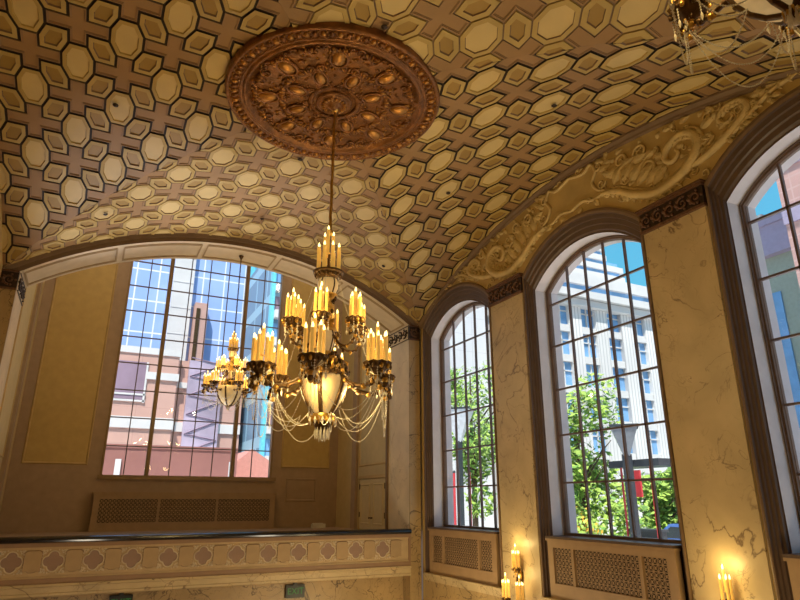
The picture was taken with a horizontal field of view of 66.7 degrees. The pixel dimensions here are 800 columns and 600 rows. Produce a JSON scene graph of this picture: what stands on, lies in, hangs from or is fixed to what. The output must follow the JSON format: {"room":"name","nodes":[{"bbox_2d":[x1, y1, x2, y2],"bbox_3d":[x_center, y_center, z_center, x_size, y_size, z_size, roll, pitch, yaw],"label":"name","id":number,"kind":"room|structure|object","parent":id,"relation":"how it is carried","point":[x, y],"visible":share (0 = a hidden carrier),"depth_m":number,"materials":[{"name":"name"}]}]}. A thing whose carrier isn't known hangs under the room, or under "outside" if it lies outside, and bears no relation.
{"room":"ballroom","nodes":[
{"label":"ballroom","id":0,"kind":"room"},
{"bbox_2d":[0,193,6,275],"bbox_3d":[-4.616,0.111,5.293,0.400,10.300,18.176,9,-20,-25],"label":"wall","id":1,"kind":"structure","parent":0,"point":[1,252],"depth_m":9.43,"materials":[{"name":"paint"}]},
{"bbox_2d":[0,268,25,406],"bbox_3d":[-6.537,3.050,9.213,0.296,7.172,1.020,9,-20,-25],"label":"pier","id":2,"kind":"object","parent":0,"point":[12,286],"visible":1,"depth_m":9.86,"materials":[{"name":"brown stone"}]},
{"bbox_2d":[0,281,44,509],"bbox_3d":[-7.660,0.723,11.912,0.716,7.320,3.266,9,-20,-25],"label":"wall","id":3,"kind":"structure","parent":0,"point":[5,461],"depth_m":12.09,"materials":[{"name":"beige paint"}]},
{"bbox_2d":[0,284,385,466],"bbox_3d":[-3.824,0.650,12.994,7.186,5.400,1.550,9,-20,-25],"label":"wall panel","id":4,"kind":"object","parent":3,"relation":"attached to","point":[372,450],"visible":0.44,"depth_m":13.29,"materials":[{"name":"beige paint"}]},
{"bbox_2d":[0,261,342,532],"bbox_3d":[-4.866,1.696,14.856,7.188,7.320,0.200,9,-20,-25],"label":"wall","id":5,"kind":"structure","parent":0,"point":[36,497],"depth_m":13.46,"materials":[{"name":"brown paint"}]},
{"bbox_2d":[21,263,334,468],"bbox_3d":[-4.827,1.273,14.884,6.765,5.440,0.022,9,-20,-25],"label":"wall panel","id":6,"kind":"object","parent":5,"relation":"attached to","point":[63,409],"visible":0.52,"depth_m":13.70,"materials":[{"name":"yellow paint"}]},
{"bbox_2d":[97,259,283,480],"bbox_3d":[-4.810,1.297,14.941,3.920,6.010,0.210,9,-20,-25],"label":"window","id":7,"kind":"structure","parent":5,"relation":"in","point":[172,266],"depth_m":14.63,"materials":[{"name":"glass"},{"name":"brown paint"},{"name":"dark metal"}]},
{"bbox_2d":[285,478,315,500],"bbox_3d":[-2.445,4.684,15.008,0.780,0.540,0.022,9,-20,-25],"label":"wall panel","id":8,"kind":"object","parent":5,"relation":"attached to","point":[297,489],"visible":1,"depth_m":15.01,"materials":[{"name":"brown paint"}]},
{"bbox_2d":[0,527,353,536],"bbox_3d":[-3.936,4.642,11.911,7.188,0.120,3.986,9,-20,-25],"label":"floor","id":9,"kind":"structure","parent":0,"point":[296,528],"depth_m":12.39,"materials":[{"name":"brown paint"}]},
{"bbox_2d":[88,492,276,531],"bbox_3d":[-4.750,4.722,13.608,3.940,0.790,0.310,9,-20,-25],"label":"radiator cover","id":10,"kind":"object","parent":9,"relation":"on","point":[111,511],"visible":1,"depth_m":13.42,"materials":[{"name":"brown paint"}]},
{"bbox_2d":[0,528,411,599],"bbox_3d":[-3.078,4.343,10.192,7.188,0.832,0.370,9,-20,-25],"label":"parapet","id":11,"kind":"object","parent":9,"relation":"attached to","point":[30,566],"visible":1,"depth_m":9.88,"materials":[{"name":"cream plaster"},{"name":"cream marble"},{"name":"brown paint"}]},
{"bbox_2d":[7,576,402,599],"bbox_3d":[-3.205,5.587,10.051,7.188,2.880,0.200,9,-20,-25],"label":"wall","id":12,"kind":"structure","parent":0,"point":[385,588],"depth_m":10.68,"materials":[{"name":"brown stone"}]},
{"bbox_2d":[109,593,132,599],"bbox_3d":[-4.388,4.715,9.557,0.340,0.275,0.075,9,-20,-25],"label":"exit sign","id":13,"kind":"object","parent":12,"relation":"attached to","point":[121,596],"visible":0.91,"depth_m":9.55,"materials":[{"name":"green plastic"}]},
{"bbox_2d":[285,583,304,597],"bbox_3d":[-1.854,5.111,10.753,0.340,0.275,0.075,9,-20,-25],"label":"exit sign","id":14,"kind":"object","parent":12,"relation":"attached to","point":[295,590],"visible":0.98,"depth_m":10.72,"materials":[{"name":"green plastic"}]},
{"bbox_2d":[2,233,417,334],"bbox_3d":[-3.233,-1.324,12.396,7.680,3.125,1.000,9,-20,-25],"label":"arch","id":15,"kind":"object","parent":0,"point":[73,258],"visible":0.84,"depth_m":11.79,"materials":[{"name":"brown paint"}]},
{"bbox_2d":[201,255,256,411],"bbox_3d":[-3.202,0.585,11.794,1.003,3.097,1.043,9,-20,-25],"label":"chandelier","id":16,"kind":"object","parent":15,"relation":"hanging from","point":[229,391],"visible":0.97,"depth_m":11.38,"materials":[{"name":"brown metal"}]},
{"bbox_2d":[201,384,211,391],"bbox_3d":[-3.632,1.657,11.393,0.189,0.156,0.196,2,-18,-6],"label":"drip tray","id":17,"kind":"object","parent":16,"relation":"on","point":[205,386],"depth_m":11.36,"materials":[{"name":"brown metal"}]},
{"bbox_2d":[209,380,219,389],"bbox_3d":[-3.378,1.548,11.061,0.196,0.156,0.189,-8,-20,23],"label":"drip tray","id":18,"kind":"object","parent":16,"relation":"on","point":[214,383],"depth_m":11.02,"materials":[{"name":"brown metal"}]},
{"bbox_2d":[227,332,238,349],"bbox_3d":[-3.203,0.780,11.730,0.221,0.374,0.221,9,-20,-25],"label":"candle","id":19,"kind":"object","parent":16,"relation":"on","point":[233,342],"depth_m":11.69,"materials":[{"name":"beige wax"}]},
{"bbox_2d":[234,381,243,389],"bbox_3d":[-2.949,1.562,11.104,0.196,0.156,0.189,13,-22,-34],"label":"drip tray","id":20,"kind":"object","parent":16,"relation":"on","point":[238,383],"depth_m":11.07,"materials":[{"name":"brown metal"}]},
{"bbox_2d":[336,302,420,528],"bbox_3d":[-0.573,1.830,15.257,1.016,7.320,3.266,9,-20,-25],"label":"wall","id":21,"kind":"structure","parent":0,"point":[348,469],"depth_m":14.95,"materials":[{"name":"beige paint"}]},
{"bbox_2d":[357,474,384,528],"bbox_3d":[-0.638,4.457,13.390,0.084,1.160,1.600,9,-20,-25],"label":"door","id":22,"kind":"structure","parent":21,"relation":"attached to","point":[371,492],"depth_m":13.40,"materials":[{"name":"beige wood"}]},
{"bbox_2d":[0,0,799,323],"bbox_3d":[-0.851,-1.950,7.558,7.680,1.268,9.800,9,-20,-25],"label":"ceiling","id":23,"kind":"structure","parent":0,"point":[495,138],"depth_m":7.92,"materials":[{"name":"paint"}]},
{"bbox_2d":[225,22,439,160],"bbox_3d":[-0.833,-2.478,7.694,2.669,0.195,2.669,1,-18,-2],"label":"ceiling medallion","id":24,"kind":"object","parent":23,"relation":"attached to","point":[289,82],"visible":0.98,"depth_m":7.45,"materials":[{"name":"brown wood"}]},
{"bbox_2d":[246,109,394,441],"bbox_3d":[-0.825,-0.492,7.067,1.704,4.200,1.540,9,-20,-25],"label":"chandelier","id":25,"kind":"object","parent":24,"relation":"hanging from","point":[323,383],"visible":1,"depth_m":6.45,"materials":[{"name":"gold metal"}]},
{"bbox_2d":[251,333,255,360],"bbox_3d":[-1.530,0.509,6.349,0.057,0.348,0.057,-15,-23,37],"label":"candle","id":26,"kind":"object","parent":25,"relation":"on","point":[253,351],"depth_m":6.34,"materials":[{"name":"beige wax"}]},
{"bbox_2d":[255,329,261,360],"bbox_3d":[-1.464,0.465,6.311,0.062,0.348,0.062,9,-20,-26],"label":"candle","id":27,"kind":"object","parent":25,"relation":"on","point":[259,347],"depth_m":6.30,"materials":[{"name":"beige wax"}]},
{"bbox_2d":[246,360,276,386],"bbox_3d":[-1.448,0.775,6.306,0.308,0.254,0.318,9,-20,-26],"label":"drip tray","id":28,"kind":"object","parent":25,"relation":"on","point":[260,368],"depth_m":6.25,"materials":[{"name":"brown metal"}]},
{"bbox_2d":[260,323,265,355],"bbox_3d":[-1.446,0.414,6.427,0.055,0.358,0.055,-15,-23,37],"label":"candle","id":29,"kind":"object","parent":25,"relation":"on","point":[263,329],"depth_m":6.41,"materials":[{"name":"beige wax"}]},
{"bbox_2d":[264,332,269,360],"bbox_3d":[-1.384,0.500,6.322,0.057,0.348,0.057,2,-18,-5],"label":"candle","id":30,"kind":"object","parent":25,"relation":"on","point":[267,351],"depth_m":6.31,"materials":[{"name":"beige wax"}]},
{"bbox_2d":[269,331,273,361],"bbox_3d":[-1.351,0.496,6.403,0.057,0.348,0.057,2,-18,-5],"label":"candle","id":31,"kind":"object","parent":25,"relation":"on","point":[271,346],"depth_m":6.39,"materials":[{"name":"beige wax"}]},
{"bbox_2d":[271,348,275,373],"bbox_3d":[-1.449,0.714,6.970,0.057,0.348,0.057,-3,-19,9],"label":"candle","id":32,"kind":"object","parent":25,"relation":"on","point":[274,353],"depth_m":6.98,"materials":[{"name":"beige wax"}]},
{"bbox_2d":[275,339,280,369],"bbox_3d":[-1.417,0.633,7.091,0.055,0.358,0.055,12,-22,-33],"label":"candle","id":33,"kind":"object","parent":25,"relation":"on","point":[278,345],"depth_m":7.07,"materials":[{"name":"beige wax"}]},
{"bbox_2d":[266,374,290,396],"bbox_3d":[-1.419,0.995,6.973,0.308,0.254,0.318,-11,-21,31],"label":"drip tray","id":34,"kind":"object","parent":25,"relation":"on","point":[278,378],"depth_m":6.90,"materials":[{"name":"brown metal"}]},
{"bbox_2d":[278,346,282,374],"bbox_3d":[-1.367,0.688,6.988,0.057,0.348,0.057,12,-22,-33],"label":"candle","id":35,"kind":"object","parent":25,"relation":"on","point":[281,351],"depth_m":6.97,"materials":[{"name":"beige wax"}]},
{"bbox_2d":[283,349,287,374],"bbox_3d":[-1.323,0.739,7.045,0.057,0.348,0.057,-3,-19,9],"label":"candle","id":36,"kind":"object","parent":25,"relation":"on","point":[285,363],"depth_m":7.05,"materials":[{"name":"beige wax"}]},
{"bbox_2d":[285,293,289,315],"bbox_3d":[-1.233,0.064,6.659,0.050,0.308,0.050,-15,-23,37],"label":"candle","id":37,"kind":"object","parent":25,"relation":"on","point":[287,311],"depth_m":6.65,"materials":[{"name":"beige wax"}]},
{"bbox_2d":[281,316,301,334],"bbox_3d":[-1.182,0.285,6.615,0.230,0.188,0.224,9,-20,-26],"label":"drip tray","id":38,"kind":"object","parent":25,"relation":"on","point":[291,322],"depth_m":6.57,"materials":[{"name":"brown metal"}]},
{"bbox_2d":[290,288,294,314],"bbox_3d":[-1.180,0.006,6.708,0.050,0.308,0.050,2,-18,-5],"label":"candle","id":39,"kind":"object","parent":25,"relation":"on","point":[291,301],"depth_m":6.71,"materials":[{"name":"beige wax"}]},
{"bbox_2d":[292,292,295,316],"bbox_3d":[-1.152,0.056,6.635,0.050,0.308,0.050,2,-18,-5],"label":"candle","id":40,"kind":"object","parent":25,"relation":"on","point":[293,293],"depth_m":6.63,"materials":[{"name":"beige wax"}]},
{"bbox_2d":[296,294,299,316],"bbox_3d":[-1.127,0.082,6.712,0.050,0.308,0.050,2,-18,-5],"label":"candle","id":41,"kind":"object","parent":25,"relation":"on","point":[298,300],"depth_m":6.70,"materials":[{"name":"beige wax"}]},
{"bbox_2d":[292,326,308,342],"bbox_3d":[-1.165,0.411,6.997,0.230,0.188,0.224,-11,-21,31],"label":"drip tray","id":42,"kind":"object","parent":25,"relation":"on","point":[299,338],"depth_m":6.96,"materials":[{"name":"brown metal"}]},
{"bbox_2d":[302,304,305,326],"bbox_3d":[-1.113,0.188,7.035,0.050,0.308,0.050,12,-22,-33],"label":"candle","id":43,"kind":"object","parent":25,"relation":"on","point":[304,312],"depth_m":7.02,"materials":[{"name":"beige wax"}]},
{"bbox_2d":[303,323,307,352],"bbox_3d":[-0.931,0.388,5.982,0.057,0.348,0.057,-8,-20,24],"label":"candle","id":44,"kind":"object","parent":25,"relation":"on","point":[305,336],"depth_m":5.97,"materials":[{"name":"beige wax"}]},
{"bbox_2d":[310,322,314,351],"bbox_3d":[-0.858,0.376,5.945,0.057,0.348,0.057,-8,-20,24],"label":"candle","id":45,"kind":"object","parent":25,"relation":"on","point":[312,332],"depth_m":5.93,"materials":[{"name":"beige wax"}]},
{"bbox_2d":[297,351,328,380],"bbox_3d":[-0.854,0.658,5.950,0.318,0.254,0.308,-1,-18,2],"label":"drip tray","id":46,"kind":"object","parent":25,"relation":"on","point":[311,359],"depth_m":5.88,"materials":[{"name":"brown metal"}]},
{"bbox_2d":[313,288,316,310],"bbox_3d":[-0.902,0.007,6.485,0.050,0.308,0.050,-8,-20,24],"label":"candle","id":47,"kind":"object","parent":25,"relation":"on","point":[315,293],"depth_m":6.47,"materials":[{"name":"beige wax"}]},
{"bbox_2d":[313,313,316,347],"bbox_3d":[-0.854,0.297,6.071,0.055,0.358,0.055,7,-19,-19],"label":"candle","id":48,"kind":"object","parent":25,"relation":"on","point":[314,319],"depth_m":6.07,"materials":[{"name":"beige wax"}]},
{"bbox_2d":[318,285,321,309],"bbox_3d":[-0.844,-0.013,6.426,0.050,0.308,0.050,-8,-20,24],"label":"candle","id":49,"kind":"object","parent":25,"relation":"on","point":[320,291],"depth_m":6.41,"materials":[{"name":"beige wax"}]},
{"bbox_2d":[310,310,330,327],"bbox_3d":[-0.842,0.218,6.410,0.224,0.188,0.230,-1,-18,2],"label":"drip tray","id":50,"kind":"object","parent":25,"relation":"on","point":[322,315],"depth_m":6.37,"materials":[{"name":"brown metal"}]},
{"bbox_2d":[318,320,322,352],"bbox_3d":[-0.782,0.358,5.985,0.057,0.348,0.057,7,-19,-19],"label":"candle","id":51,"kind":"object","parent":25,"relation":"on","point":[320,345],"depth_m":5.97,"materials":[{"name":"beige wax"}]},
{"bbox_2d":[322,325,325,353],"bbox_3d":[-0.761,0.411,6.051,0.057,0.348,0.057,7,-19,-19],"label":"candle","id":52,"kind":"object","parent":25,"relation":"on","point":[324,331],"depth_m":6.04,"materials":[{"name":"beige wax"}]},
{"bbox_2d":[325,287,328,311],"bbox_3d":[-0.782,0.005,6.480,0.050,0.308,0.050,-8,-20,24],"label":"candle","id":53,"kind":"object","parent":25,"relation":"on","point":[326,293],"depth_m":6.47,"materials":[{"name":"beige wax"}]},
{"bbox_2d":[313,226,343,275],"bbox_3d":[-0.825,-0.572,7.094,0.360,0.608,0.360,9,-20,-25],"label":"candelabra","id":54,"kind":"object","parent":25,"relation":"on","point":[332,270],"depth_m":6.98,"materials":[{"name":"gold metal"}]},
{"bbox_2d":[335,309,338,330],"bbox_3d":[-0.749,0.256,7.239,0.050,0.308,0.050,-8,-20,24],"label":"candle","id":55,"kind":"object","parent":25,"relation":"on","point":[337,315],"depth_m":7.23,"materials":[{"name":"beige wax"}]},
{"bbox_2d":[334,331,340,347],"bbox_3d":[-0.809,0.469,7.174,0.224,0.188,0.230,-1,-18,2],"label":"drip tray","id":56,"kind":"object","parent":25,"relation":"on","point":[338,336],"depth_m":7.15,"materials":[{"name":"brown metal"}]},
{"bbox_2d":[350,291,353,315],"bbox_3d":[-0.519,0.049,6.611,0.050,0.308,0.050,12,-22,-33],"label":"candle","id":57,"kind":"object","parent":25,"relation":"on","point":[352,297],"depth_m":6.60,"materials":[{"name":"beige wax"}]},
{"bbox_2d":[345,315,364,334],"bbox_3d":[-0.486,0.276,6.588,0.230,0.188,0.224,-11,-21,31],"label":"drip tray","id":58,"kind":"object","parent":25,"relation":"on","point":[353,320],"depth_m":6.55,"materials":[{"name":"brown metal"}]},
{"bbox_2d":[354,287,357,313],"bbox_3d":[-0.487,-0.002,6.681,0.050,0.308,0.050,12,-22,-33],"label":"candle","id":59,"kind":"object","parent":25,"relation":"on","point":[355,293],"depth_m":6.67,"materials":[{"name":"beige wax"}]},
{"bbox_2d":[349,325,368,343],"bbox_3d":[-0.469,0.402,6.969,0.230,0.188,0.224,9,-20,-26],"label":"drip tray","id":60,"kind":"object","parent":25,"relation":"on","point":[365,329],"depth_m":6.93,"materials":[{"name":"brown metal"}]},
{"bbox_2d":[358,292,361,315],"bbox_3d":[-0.437,0.054,6.628,0.050,0.308,0.050,12,-22,-33],"label":"candle","id":61,"kind":"object","parent":25,"relation":"on","point":[359,296],"depth_m":6.62,"materials":[{"name":"beige wax"}]},
{"bbox_2d":[368,329,372,360],"bbox_3d":[-0.302,0.459,6.289,0.057,0.348,0.057,12,-22,-33],"label":"candle","id":62,"kind":"object","parent":25,"relation":"on","point":[370,336],"depth_m":6.28,"materials":[{"name":"beige wax"}]},
{"bbox_2d":[362,359,391,386],"bbox_3d":[-0.232,0.760,6.259,0.308,0.254,0.318,-11,-21,31],"label":"drip tray","id":63,"kind":"object","parent":25,"relation":"on","point":[378,367],"depth_m":6.19,"materials":[{"name":"brown metal"}]},
{"bbox_2d":[375,322,379,354],"bbox_3d":[-0.234,0.399,6.380,0.055,0.358,0.055,12,-22,-33],"label":"candle","id":64,"kind":"object","parent":25,"relation":"on","point":[377,328],"depth_m":6.40,"materials":[{"name":"beige wax"}]},
{"bbox_2d":[376,330,379,359],"bbox_3d":[-0.224,0.478,6.254,0.057,0.348,0.057,12,-22,-33],"label":"candle","id":65,"kind":"object","parent":25,"relation":"on","point":[377,331],"depth_m":6.24,"materials":[{"name":"beige wax"}]},
{"bbox_2d":[368,373,394,396],"bbox_3d":[-0.204,0.980,6.926,0.308,0.254,0.318,9,-20,-26],"label":"drip tray","id":66,"kind":"object","parent":25,"relation":"on","point":[388,393],"depth_m":6.88,"materials":[{"name":"brown metal"}]},
{"bbox_2d":[383,332,386,360],"bbox_3d":[-0.154,0.492,6.295,0.057,0.348,0.057,12,-22,-33],"label":"candle","id":67,"kind":"object","parent":25,"relation":"on","point":[385,337],"depth_m":6.28,"materials":[{"name":"beige wax"}]},
{"bbox_3d":[1.540,-4.328,3.279,7.680,3.125,1.000,9,-20,-25],"label":"arch","id":68,"kind":"object","parent":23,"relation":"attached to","visible":0},
{"bbox_2d":[667,0,799,87],"bbox_3d":[1.553,-2.533,2.859,1.043,3.097,1.003,-5,-19,14],"label":"chandelier","id":69,"kind":"object","parent":68,"relation":"hanging from","point":[688,14],"visible":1,"depth_m":2.70,"materials":[{"name":"gold metal"}]},
{"bbox_2d":[667,0,711,39],"bbox_3d":[1.372,-1.324,2.873,0.196,0.156,0.189,8,-20,-23],"label":"drip tray","id":70,"kind":"object","parent":69,"relation":"on","point":[688,14],"depth_m":2.85,"materials":[{"name":"brown metal"}]},
{"bbox_2d":[778,25,799,32],"bbox_3d":[1.802,-1.336,2.836,0.196,0.156,0.189,-12,-22,33],"label":"drip tray","id":71,"kind":"object","parent":69,"relation":"on","point":[782,29],"depth_m":2.83,"materials":[{"name":"brown metal"}]},
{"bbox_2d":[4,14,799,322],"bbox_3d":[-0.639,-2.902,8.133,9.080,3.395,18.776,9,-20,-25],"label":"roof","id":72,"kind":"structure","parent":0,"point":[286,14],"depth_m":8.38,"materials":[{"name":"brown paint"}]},
{"bbox_2d":[388,325,421,599],"bbox_3d":[0.075,4.082,12.335,0.296,7.172,1.020,9,-20,-25],"label":"pier","id":73,"kind":"object","parent":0,"point":[404,481],"visible":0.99,"depth_m":12.50,"materials":[{"name":"brown stone"}]},
{"bbox_2d":[420,78,799,599],"bbox_3d":[2.691,1.252,8.743,0.500,10.300,18.176,9,-20,-25],"label":"wall","id":74,"kind":"structure","parent":0,"point":[576,190],"depth_m":8.63,"materials":[{"name":"cream-gold veined marble"},{"name":"plaster"}]},
{"bbox_2d":[422,282,503,581],"bbox_3d":[1.278,2.435,11.308,0.590,5.620,2.490,9,-20,-25],"label":"window","id":75,"kind":"structure","parent":74,"relation":"in","point":[452,307],"depth_m":12.01,"materials":[{"name":"brown paint"}]},
{"bbox_2d":[423,572,557,599],"bbox_3d":[2.683,4.933,7.164,0.360,2.320,9.390,9,-20,-25],"label":"baseboard","id":76,"kind":"structure","parent":74,"relation":"attached to","point":[437,587],"depth_m":10.42,"materials":[{"name":"brown stone"}]},
{"bbox_2d":[428,529,501,586],"bbox_3d":[1.067,4.418,10.544,0.100,0.773,2.220,9,-20,-25],"label":"radiator cover","id":77,"kind":"object","parent":76,"relation":"on","point":[468,556],"visible":0.98,"depth_m":10.38,"materials":[{"name":"brown paint"}]},
{"bbox_2d":[545,538,685,599],"bbox_3d":[2.603,3.452,7.610,0.100,0.773,2.220,9,-20,-25],"label":"radiator cover","id":78,"kind":"object","parent":76,"relation":"on","point":[578,570],"visible":1,"depth_m":7.54,"materials":[{"name":"brown paint"}]},
{"bbox_2d":[783,557,799,599],"bbox_3d":[4.139,2.485,4.676,0.100,0.773,2.220,9,-20,-25],"label":"radiator cover","id":79,"kind":"object","parent":76,"relation":"on","point":[793,564],"visible":0.85,"depth_m":5.62,"materials":[{"name":"brown paint"}]},
{"bbox_2d":[485,273,542,599],"bbox_3d":[1.784,3.096,9.341,0.099,7.172,0.975,9,-20,-25],"label":"pilaster","id":80,"kind":"object","parent":74,"relation":"attached to","point":[516,466],"visible":1,"depth_m":9.63,"materials":[{"name":"beige stone"}]},
{"bbox_2d":[501,545,524,599],"bbox_3d":[1.692,4.166,8.944,0.238,1.092,0.480,9,-20,-25],"label":"wall sconce","id":81,"kind":"object","parent":80,"relation":"attached to","point":[519,585],"visible":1,"depth_m":8.98,"materials":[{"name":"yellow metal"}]},
{"bbox_2d":[511,567,520,577],"bbox_3d":[1.726,4.032,9.006,0.142,0.150,0.139,9,-20,-25],"label":"drip tray","id":82,"kind":"object","parent":81,"relation":"on","point":[517,570],"depth_m":8.98,"materials":[{"name":"brown metal"}]},
{"bbox_2d":[522,207,692,599],"bbox_3d":[2.814,1.468,8.374,0.590,5.620,2.490,9,-20,-25],"label":"window","id":83,"kind":"structure","parent":74,"relation":"in","point":[583,234],"depth_m":8.98,"materials":[{"name":"brown paint"}]},
{"bbox_2d":[418,66,799,330],"bbox_3d":[2.590,-1.374,9.158,0.065,1.418,9.780,9,-20,-25],"label":"trim","id":84,"kind":"structure","parent":74,"relation":"attached to","point":[719,97],"depth_m":8.35,"materials":[{"name":"brown paint"}]},
{"bbox_2d":[433,72,799,304],"bbox_3d":[2.578,-1.356,9.214,0.151,1.176,8.532,9,-20,-25],"label":"relief","id":85,"kind":"object","parent":74,"relation":"attached to","point":[650,173],"visible":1,"depth_m":7.97,"materials":[{"name":"paint"}]},
{"bbox_2d":[635,178,775,599],"bbox_3d":[3.319,2.130,6.410,0.099,7.172,0.980,9,-20,-25],"label":"pilaster","id":86,"kind":"object","parent":74,"relation":"attached to","point":[723,525],"visible":1,"depth_m":6.72,"materials":[{"name":"beige stone"}]},
{"bbox_2d":[718,565,733,599],"bbox_3d":[3.238,3.193,5.994,0.238,1.092,0.480,9,-20,-25],"label":"wall sconce","id":87,"kind":"object","parent":86,"relation":"attached to","point":[725,580],"visible":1,"depth_m":6.09,"materials":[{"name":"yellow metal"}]},
{"bbox_2d":[718,575,723,599],"bbox_3d":[3.220,2.885,6.105,0.037,0.246,0.037,-15,-24,39],"label":"candle","id":88,"kind":"object","parent":87,"relation":"on","point":[719,580],"depth_m":6.10,"materials":[{"name":"beige wax"}]},
{"bbox_2d":[721,565,725,591],"bbox_3d":[3.270,2.804,6.138,0.037,0.262,0.037,1,-18,-4],"label":"candle","id":89,"kind":"object","parent":87,"relation":"on","point":[723,572],"depth_m":6.13,"materials":[{"name":"beige wax"}]},
{"bbox_2d":[724,575,729,599],"bbox_3d":[3.261,2.872,6.064,0.037,0.246,0.037,1,-18,-4],"label":"candle","id":90,"kind":"object","parent":87,"relation":"on","point":[726,589],"depth_m":6.07,"materials":[{"name":"beige wax"}]},
{"bbox_2d":[728,575,733,599],"bbox_3d":[3.314,2.880,6.088,0.037,0.246,0.037,1,-18,-4],"label":"candle","id":91,"kind":"object","parent":87,"relation":"on","point":[730,582],"depth_m":6.08,"materials":[{"name":"beige wax"}]},
{"bbox_2d":[704,85,799,599],"bbox_3d":[4.350,0.501,5.440,0.590,5.620,2.490,9,-20,-25],"label":"window","id":92,"kind":"structure","parent":74,"relation":"in","point":[760,155],"depth_m":6.49,"materials":[{"name":"brown paint"}]},
{"label":"outside","id":93,"kind":"structure","parent":0,"visible":0},
{"bbox_3d":[2.299,11.288,26.881,150.000,0.200,130.000,9,-20,-25],"label":"ground","id":94,"kind":"structure","parent":93,"visible":0},
{"bbox_2d":[107,345,243,447],"bbox_3d":[-21.291,9.836,42.554,18.600,12.350,7.150,9,-20,-25],"label":"office building","id":95,"kind":"structure","parent":94,"relation":"on","point":[118,431],"depth_m":42.29,"materials":[{"name":"pink stone"}]},
{"bbox_2d":[102,443,268,476],"bbox_3d":[-12.704,9.119,27.913,15.400,4.550,8.100,9,-20,-25],"label":"building","id":96,"kind":"structure","parent":94,"relation":"on","point":[114,459],"depth_m":25.81,"materials":[{"name":"brick"}]},
{"bbox_2d":[121,259,254,364],"bbox_3d":[-28.196,2.052,60.229,25.000,38.200,11.300,9,-20,-25],"label":"glass tower","id":97,"kind":"structure","parent":94,"relation":"on","point":[137,298],"depth_m":58.98,"materials":[{"name":"blue glass"}]},
{"bbox_2d":[238,268,280,459],"bbox_3d":[-7.230,6.827,45.939,8.200,20.200,9.600,9,-20,-25],"label":"tower","id":98,"kind":"structure","parent":94,"relation":"on","point":[256,288],"depth_m":43.46,"materials":[{"name":"glass"}]},
{"bbox_2d":[453,470,456,524],"bbox_3d":[2.226,8.645,24.598,0.148,3.390,0.148,1,-18,-4],"label":"pole","id":99,"kind":"object","parent":94,"relation":"on","point":[454,482],"visible":0.63,"depth_m":24.76,"materials":[{"name":"red metal"}]},
{"bbox_2d":[451,407,473,525],"bbox_3d":[2.518,7.503,25.303,1.131,6.000,1.131,-6,-19,18],"label":"street lamp","id":100,"kind":"object","parent":94,"relation":"on","point":[461,418],"visible":0.46,"depth_m":25.63,"materials":[{"name":"metal"}]},
{"bbox_2d":[449,307,493,527],"bbox_3d":[2.335,1.719,44.164,5.200,28.800,6.200,9,-20,-25],"label":"concrete tower","id":101,"kind":"structure","parent":94,"relation":"on","point":[480,312],"depth_m":41.02,"materials":[{"name":"white concrete"}]},
{"bbox_2d":[450,361,497,526],"bbox_3d":[4.039,7.685,31.538,4.978,9.565,5.731,9,-20,-25],"label":"street tree","id":102,"kind":"object","parent":94,"relation":"on","point":[473,437],"visible":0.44,"depth_m":30.68,"materials":[{"name":"green plant"}]},
{"bbox_2d":[484,271,670,534],"bbox_3d":[11.393,8.550,46.185,14.040,17.100,14.800,9,-20,-25],"label":"stone building","id":103,"kind":"structure","parent":94,"relation":"on","point":[618,290],"depth_m":41.44,"materials":[{"name":"white stone"}]},
{"bbox_2d":[573,249,624,281],"bbox_3d":[10.088,-2.786,51.471,12.800,7.740,11.000,9,-20,-25],"label":"stepped tower","id":104,"kind":"structure","parent":103,"relation":"on","point":[594,262],"depth_m":48.50,"materials":[{"name":"white concrete"}]},
{"bbox_2d":[576,506,609,534],"bbox_3d":[5.540,7.203,18.061,1.352,2.037,1.310,9,-20,-25],"label":"flowering shrub","id":105,"kind":"object","parent":94,"relation":"on","point":[585,522],"visible":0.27,"depth_m":17.98,"materials":[{"name":"green plant"}]},
{"bbox_2d":[566,370,655,535],"bbox_3d":[7.412,6.295,23.515,4.109,7.185,3.888,0,-18,-1],"label":"street tree","id":106,"kind":"object","parent":94,"relation":"on","point":[594,472],"visible":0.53,"depth_m":23.16,"materials":[{"name":"green plant"}]},
{"bbox_2d":[609,423,640,536],"bbox_3d":[6.682,5.802,17.520,0.820,4.360,0.820,-6,-19,18],"label":"street lamp","id":107,"kind":"object","parent":94,"relation":"on","point":[630,432],"visible":0.41,"depth_m":17.76,"materials":[{"name":"metal"}]},
{"bbox_2d":[609,458,670,538],"bbox_3d":[7.349,6.403,17.730,1.060,3.350,1.900,9,-20,-25],"label":"shelter","id":108,"kind":"object","parent":94,"relation":"on","point":[657,462],"visible":0.4,"depth_m":17.67,"materials":[{"name":"metal"}]},
{"bbox_2d":[619,467,677,528],"bbox_3d":[10.646,8.594,24.708,3.109,3.572,2.979,9,-20,-25],"label":"street tree","id":109,"kind":"object","parent":94,"relation":"on","point":[667,511],"visible":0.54,"depth_m":24.30,"materials":[{"name":"green plant"}]},
{"bbox_2d":[664,524,680,539],"bbox_3d":[10.514,8.584,21.255,1.800,1.420,4.300,9,-20,-25],"label":"car","id":110,"kind":"object","parent":94,"relation":"on","point":[673,533],"visible":0.02,"depth_m":21.34,"materials":[{"name":"blue paint"}]},
{"bbox_2d":[757,212,799,428],"bbox_3d":[21.072,3.840,28.375,9.800,14.900,5.150,9,-20,-25],"label":"modern building","id":111,"kind":"structure","parent":94,"relation":"on","point":[785,289],"depth_m":27.27,"materials":[{"name":"blue glass"}]},
{"bbox_2d":[776,159,799,287],"bbox_3d":[24.355,-3.224,17.964,10.300,21.800,19.260,9,-20,-25],"label":"brick building","id":112,"kind":"structure","parent":94,"relation":"on","point":[791,175],"depth_m":24.52,"materials":[{"name":"brick"}]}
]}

